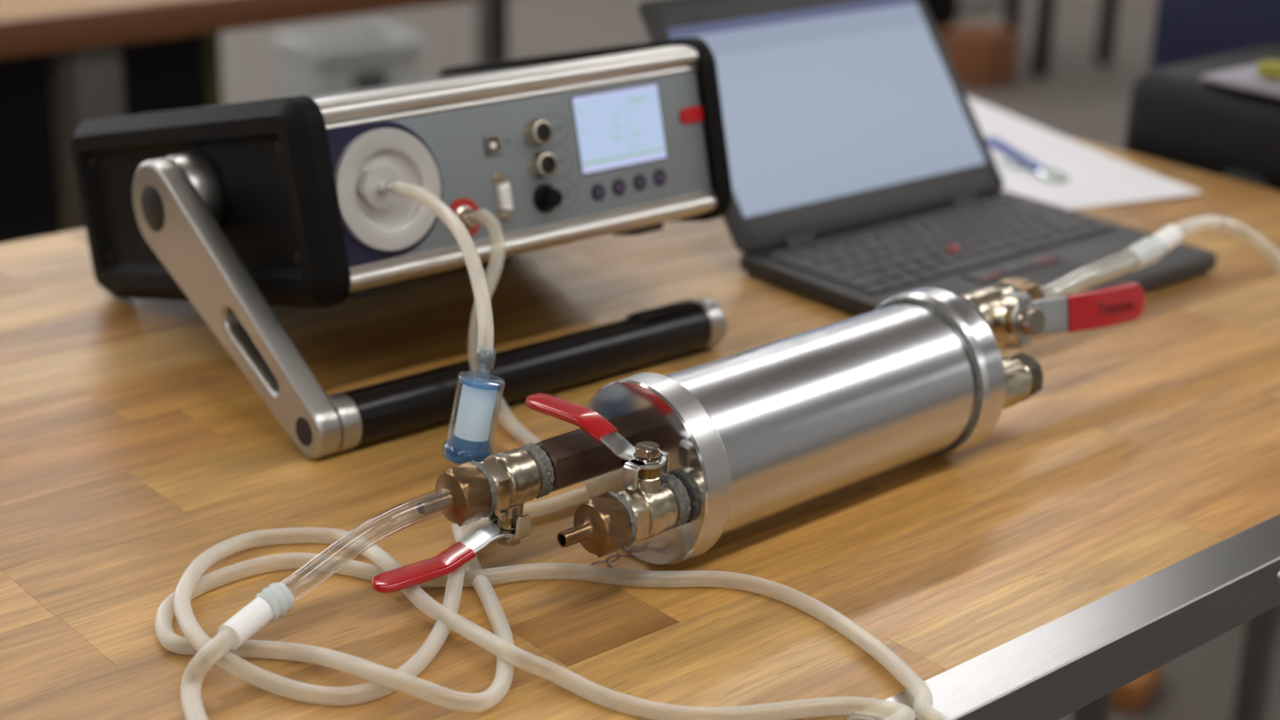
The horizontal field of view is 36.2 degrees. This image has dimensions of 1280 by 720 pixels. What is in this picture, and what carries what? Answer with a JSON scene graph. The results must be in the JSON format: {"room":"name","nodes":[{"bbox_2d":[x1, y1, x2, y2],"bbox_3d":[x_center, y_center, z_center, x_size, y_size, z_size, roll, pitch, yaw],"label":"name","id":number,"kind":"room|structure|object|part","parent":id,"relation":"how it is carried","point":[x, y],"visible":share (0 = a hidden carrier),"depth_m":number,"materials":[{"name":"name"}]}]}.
{"room":"test facility","nodes":[
{"label":"test facility","id":0,"kind":"room"},
{"bbox_2d":[219,0,1279,719],"bbox_3d":[-0.540,-0.120,4.284,13.500,0.100,15.200,-16,27,-38],"label":"floor","id":1,"kind":"structure","parent":0,"point":[1081,99],"depth_m":6.50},
{"bbox_2d":[0,34,205,244],"bbox_3d":[-1.298,-0.113,2.885,1.325,0.845,0.386,-16,27,-38],"label":"base cabinet","id":2,"kind":"object","parent":1,"relation":"on","point":[166,74],"visible":0.02,"depth_m":2.94,"materials":[{"name":"black"}]},
{"bbox_2d":[201,31,223,106],"bbox_3d":[-0.698,-0.234,3.239,0.028,0.850,0.028,-16,27,-38],"label":"post","id":3,"kind":"object","parent":1,"relation":"on","point":[211,55],"visible":0.02,"depth_m":3.14,"materials":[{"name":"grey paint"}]},
{"bbox_2d":[0,0,507,232],"bbox_3d":[-1.033,-0.125,2.858,3.200,0.900,0.902,-16,27,-38],"label":"workbench","id":4,"kind":"object","parent":1,"relation":"on","point":[82,41],"visible":0.16,"depth_m":2.49,"materials":[{"name":"brown wood"}]},
{"bbox_3d":[-0.718,-0.009,2.637,0.120,0.858,0.070,-16,27,-38],"label":"leg","id":5,"kind":"part","parent":4,"relation":"part of","materials":[{"name":"grey metal"}]},
{"bbox_3d":[-0.298,-0.494,3.937,0.084,0.858,0.070,-16,27,-38],"label":"leg","id":6,"kind":"part","parent":4,"relation":"part of","materials":[{"name":"grey metal"}]},
{"bbox_2d":[0,135,1279,719],"bbox_3d":[-0.292,0.487,1.307,2.195,0.900,0.946,-16,27,-38],"label":"workbench","id":7,"kind":"object","parent":1,"relation":"on","point":[1114,521],"visible":0.59,"depth_m":1.10,"materials":[{"name":"brown wood"}]},
{"bbox_2d":[180,488,448,719],"bbox_3d":[-0.165,0.122,0.920,0.078,0.064,0.202,9,22,19],"label":"tube assembly","id":8,"kind":"object","parent":7,"relation":"on","point":[273,602],"visible":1,"depth_m":0.93,"materials":[{"name":"white plastic"}]},
{"bbox_2d":[70,36,732,458],"bbox_3d":[-0.170,-0.126,1.378,0.378,0.201,0.394,-16,27,-38],"label":"gas analyzer","id":9,"kind":"object","parent":7,"relation":"on","point":[234,211],"visible":0.98,"depth_m":1.25,"materials":[{"name":"grey"}]},
{"bbox_3d":[-0.254,-0.037,1.219,0.017,0.143,0.226,-16,27,-38],"label":"handle arm","id":10,"kind":"part","parent":9,"relation":"part of","materials":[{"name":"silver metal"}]},
{"bbox_2d":[390,181,493,358],"bbox_3d":[-0.108,-0.056,1.119,0.023,0.056,0.180,-7,22,-21],"label":"hose","id":11,"kind":"object","parent":9,"relation":"attached to","point":[400,184],"visible":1,"depth_m":1.12,"materials":[{"name":"white plastic"}]},
{"bbox_2d":[442,346,505,464],"bbox_3d":[-0.090,0.027,1.055,0.035,0.071,0.028,-16,27,-38],"label":"filter","id":12,"kind":"object","parent":11,"relation":"hanging from","point":[468,442],"visible":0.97,"depth_m":1.05,"materials":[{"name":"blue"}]},
{"bbox_2d":[483,134,501,155],"bbox_3d":[-0.095,-0.138,1.259,0.012,0.012,0.004,-16,27,-38],"label":"socket","id":13,"kind":"object","parent":9,"relation":"attached to","point":[491,143],"depth_m":1.26,"materials":[{"name":"white plastic"}]},
{"bbox_2d":[491,171,512,222],"bbox_3d":[-0.089,-0.105,1.265,0.014,0.031,0.014,2,21,0],"label":"socket","id":14,"kind":"object","parent":9,"relation":"attached to","point":[501,181],"depth_m":1.26,"materials":[{"name":"white plastic"}]},
{"bbox_3d":[-0.084,-0.180,1.278,0.306,0.018,0.028,-16,12,-38],"label":"rail","id":15,"kind":"part","parent":9,"relation":"part of","materials":[{"name":"silver metal"}]},
{"bbox_3d":[-0.070,-0.080,1.295,0.306,0.016,0.028,-16,12,-38],"label":"rail","id":16,"kind":"part","parent":9,"relation":"part of","materials":[{"name":"silver metal"}]},
{"bbox_3d":[-0.072,-0.129,1.281,0.308,0.085,0.003,-16,12,-38],"label":"panel","id":17,"kind":"part","parent":9,"relation":"part of","materials":[{"name":"grey metal"}]},
{"bbox_2d":[524,119,552,146],"bbox_3d":[-0.066,-0.148,1.277,0.018,0.018,0.013,-16,27,-38],"label":"socket","id":18,"kind":"object","parent":9,"relation":"attached to","point":[537,132],"depth_m":1.27,"materials":[{"name":"silver metal"}]},
{"bbox_2d":[528,151,557,178],"bbox_3d":[-0.063,-0.127,1.281,0.018,0.018,0.013,-16,27,-38],"label":"socket","id":19,"kind":"object","parent":9,"relation":"attached to","point":[542,165],"depth_m":1.28,"materials":[{"name":"silver metal"}]},
{"bbox_2d":[173,208,915,719],"bbox_3d":[-0.100,0.117,1.017,0.282,0.248,0.490,-10,24,-28],"label":"hose","id":20,"kind":"object","parent":9,"relation":"attached to","point":[204,561],"visible":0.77,"depth_m":0.97,"materials":[{"name":"white plastic"}]},
{"bbox_3d":[-0.059,-0.106,1.283,0.019,0.019,0.013,-16,12,-38],"label":"fuse knob","id":21,"kind":"part","parent":9,"relation":"part of","materials":[{"name":"black plastic"}]},
{"bbox_2d":[155,522,949,719],"bbox_3d":[-0.034,0.181,0.986,0.407,0.175,0.185,9,22,19],"label":"hose","id":22,"kind":"object","parent":7,"relation":"on","point":[457,531],"visible":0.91,"depth_m":0.97,"materials":[{"name":"white plastic"}]},
{"bbox_2d":[371,275,1145,593],"bbox_3d":[0.105,0.029,1.128,0.584,0.103,0.113,-17,27,-39],"label":"gas cylinder","id":23,"kind":"object","parent":7,"relation":"on","point":[670,465],"visible":1,"depth_m":1.05,"materials":[{"name":"metal"}]},
{"bbox_3d":[-0.094,0.095,1.000,0.088,0.022,0.028,-17,27,-39],"label":"lever","id":24,"kind":"part","parent":23,"relation":"part of","materials":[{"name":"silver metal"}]},
{"bbox_3d":[-0.022,0.043,1.019,0.088,0.024,0.028,18,26,37],"label":"lever","id":25,"kind":"part","parent":23,"relation":"part of","materials":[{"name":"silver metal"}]},
{"bbox_3d":[0.278,-0.033,1.261,0.120,0.037,0.024,-12,25,-32],"label":"lever","id":26,"kind":"part","parent":23,"relation":"part of","materials":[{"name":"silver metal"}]},
{"bbox_2d":[1097,301,1133,315],"bbox_3d":[0.309,-0.035,1.271,0.038,0.011,0.001,-17,15,-40],"label":"print","id":27,"kind":"object","parent":23,"relation":"on","point":[1100,304],"depth_m":1.27},
{"bbox_2d":[638,0,1217,315],"bbox_3d":[0.228,-0.176,1.550,0.315,0.191,0.354,-15,27,-37],"label":"laptop","id":28,"kind":"object","parent":7,"relation":"on","point":[864,172],"visible":0.98,"depth_m":1.59,"materials":[{"name":"grey plastic"}]},
{"bbox_3d":[0.158,-0.215,1.625,0.315,0.175,0.134,-15,27,-37],"label":"lid","id":29,"kind":"part","parent":28,"relation":"part of","materials":[{"name":"grey plastic"}]},
{"bbox_2d":[966,95,1104,153],"bbox_3d":[0.296,-0.237,1.981,0.210,0.001,0.297,-7,23,-22],"label":"paper sheet","id":30,"kind":"object","parent":7,"relation":"on","point":[982,111],"visible":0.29,"depth_m":2.03,"materials":[{"name":"white paper"}]},
{"bbox_2d":[977,117,1204,208],"bbox_3d":[0.351,-0.187,1.851,0.210,0.001,0.297,-8,23,-24],"label":"paper sheet","id":31,"kind":"object","parent":7,"relation":"on","point":[1095,178],"visible":0.57,"depth_m":1.81,"materials":[{"name":"white paper"}]},
{"bbox_2d":[985,136,1068,182],"bbox_3d":[0.355,-0.189,1.845,0.037,0.007,0.157,-5,22,-17],"label":"pen","id":32,"kind":"object","parent":31,"relation":"on","point":[1028,162],"visible":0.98,"depth_m":1.85,"materials":[{"name":"blue plastic"}]},
{"bbox_2d":[1040,214,1279,294],"bbox_3d":[0.387,-0.050,1.381,0.305,0.084,0.104,-5,22,-17],"label":"tube assembly","id":33,"kind":"object","parent":7,"relation":"on","point":[1148,251],"visible":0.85,"depth_m":1.37,"materials":[{"name":"white plastic"}]},
{"bbox_2d":[1124,44,1279,191],"bbox_3d":[0.736,-0.063,1.831,0.304,0.345,0.585,-16,27,-38],"label":"equipment case","id":34,"kind":"object","parent":7,"relation":"on","point":[1175,116],"visible":0.33,"depth_m":1.86,"materials":[{"name":"black plastic"}]},
{"bbox_2d":[1200,59,1279,98],"bbox_3d":[0.683,-0.244,1.774,0.140,0.029,0.333,-16,27,-38],"label":"paper sheet","id":35,"kind":"object","parent":34,"relation":"on","point":[1246,77],"depth_m":1.82,"materials":[{"name":"white paper"}]},
{"bbox_3d":[0.584,-0.269,1.807,0.028,0.012,0.028,-16,27,-38],"label":"cap","id":36,"kind":"part","parent":35,"relation":"part of","materials":[{"name":"yellow plastic"}]},
{"bbox_2d":[924,0,947,31],"bbox_3d":[0.881,-1.130,6.504,0.292,0.275,0.295,-16,27,-38],"label":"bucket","id":37,"kind":"object","parent":1,"relation":"on","point":[937,8],"visible":0.08,"depth_m":6.40,"materials":[{"name":"black"}]},
{"bbox_2d":[938,22,1021,90],"bbox_3d":[1.082,-0.973,6.262,0.186,0.165,0.206,17,26,35],"label":"plant pot","id":38,"kind":"object","parent":1,"relation":"on","point":[983,56],"visible":0.85,"depth_m":6.19,"materials":[{"name":"brown ceramic"}]},
{"bbox_3d":[1.084,-1.044,6.235,0.186,0.014,0.206,17,26,35],"label":"lid","id":39,"kind":"part","parent":38,"relation":"part of","materials":[{"name":"brown"}]},
{"bbox_2d":[941,0,1119,78],"bbox_3d":[1.304,-1.234,6.532,0.400,0.470,0.480,-16,27,-38],"label":"table legs","id":40,"kind":"object","parent":1,"relation":"on","point":[1045,15],"visible":0.68,"depth_m":6.52,"materials":[{"name":"black metal"}]},
{"bbox_3d":[1.044,-1.226,6.579,0.044,0.410,0.044,-16,27,-38],"label":"leg","id":41,"kind":"part","parent":40,"relation":"part of","materials":[{"name":"black metal"}]},
{"bbox_3d":[1.302,-1.299,6.788,0.044,0.410,0.044,-16,27,-38],"label":"leg","id":42,"kind":"part","parent":40,"relation":"part of","materials":[{"name":"black metal"}]},
{"bbox_3d":[1.304,-1.112,6.298,0.044,0.410,0.044,-16,27,-38],"label":"leg","id":43,"kind":"part","parent":40,"relation":"part of","materials":[{"name":"black metal"}]},
{"bbox_3d":[1.562,-1.185,6.506,0.044,0.410,0.044,-16,27,-38],"label":"leg","id":44,"kind":"part","parent":40,"relation":"part of","materials":[{"name":"black metal"}]},
{"bbox_2d":[1110,666,1162,715],"bbox_3d":[0.674,0.441,2.696,0.060,0.045,0.100,14,24,29],"label":"wood block","id":45,"kind":"object","parent":1,"relation":"on","point":[1131,698],"visible":0.41,"depth_m":2.65,"materials":[{"name":"brown wood"}]},
{"bbox_2d":[1071,604,1279,719],"bbox_3d":[0.816,0.377,2.052,0.400,0.630,0.630,-16,27,-38],"label":"table leg","id":46,"kind":"object","parent":1,"relation":"on","point":[1261,632],"visible":0.02,"depth_m":2.38,"materials":[{"name":"black metal"}]},
{"bbox_3d":[0.501,0.346,2.153,0.030,0.600,0.030,-16,27,-38],"label":"leg","id":47,"kind":"part","parent":46,"relation":"part of","materials":[{"name":"grey metal"}]},
{"bbox_3d":[0.759,0.274,2.362,0.030,0.600,0.030,-16,27,-38],"label":"leg","id":48,"kind":"part","parent":46,"relation":"part of","materials":[{"name":"grey metal"}]},
{"bbox_2d":[1149,0,1279,69],"bbox_3d":[1.418,-0.357,3.007,0.916,1.350,0.910,-16,27,-38],"label":"cabinet","id":49,"kind":"object","parent":1,"relation":"on","point":[1184,31],"visible":0.02,"depth_m":2.92,"materials":[{"name":"blue"}]},
{"bbox_3d":[-0.736,-0.579,5.082,0.310,0.178,0.230,-12,25,-32],"label":"crate","id":50,"kind":"object","parent":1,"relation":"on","visible":0},
{"bbox_2d":[273,22,425,97],"bbox_3d":[-0.740,-0.741,4.998,0.310,0.178,0.230,-14,26,-35],"label":"crate","id":51,"kind":"object","parent":50,"relation":"on","point":[317,62],"visible":0.66,"depth_m":4.93,"materials":[{"name":"grey plastic"}]}
]}

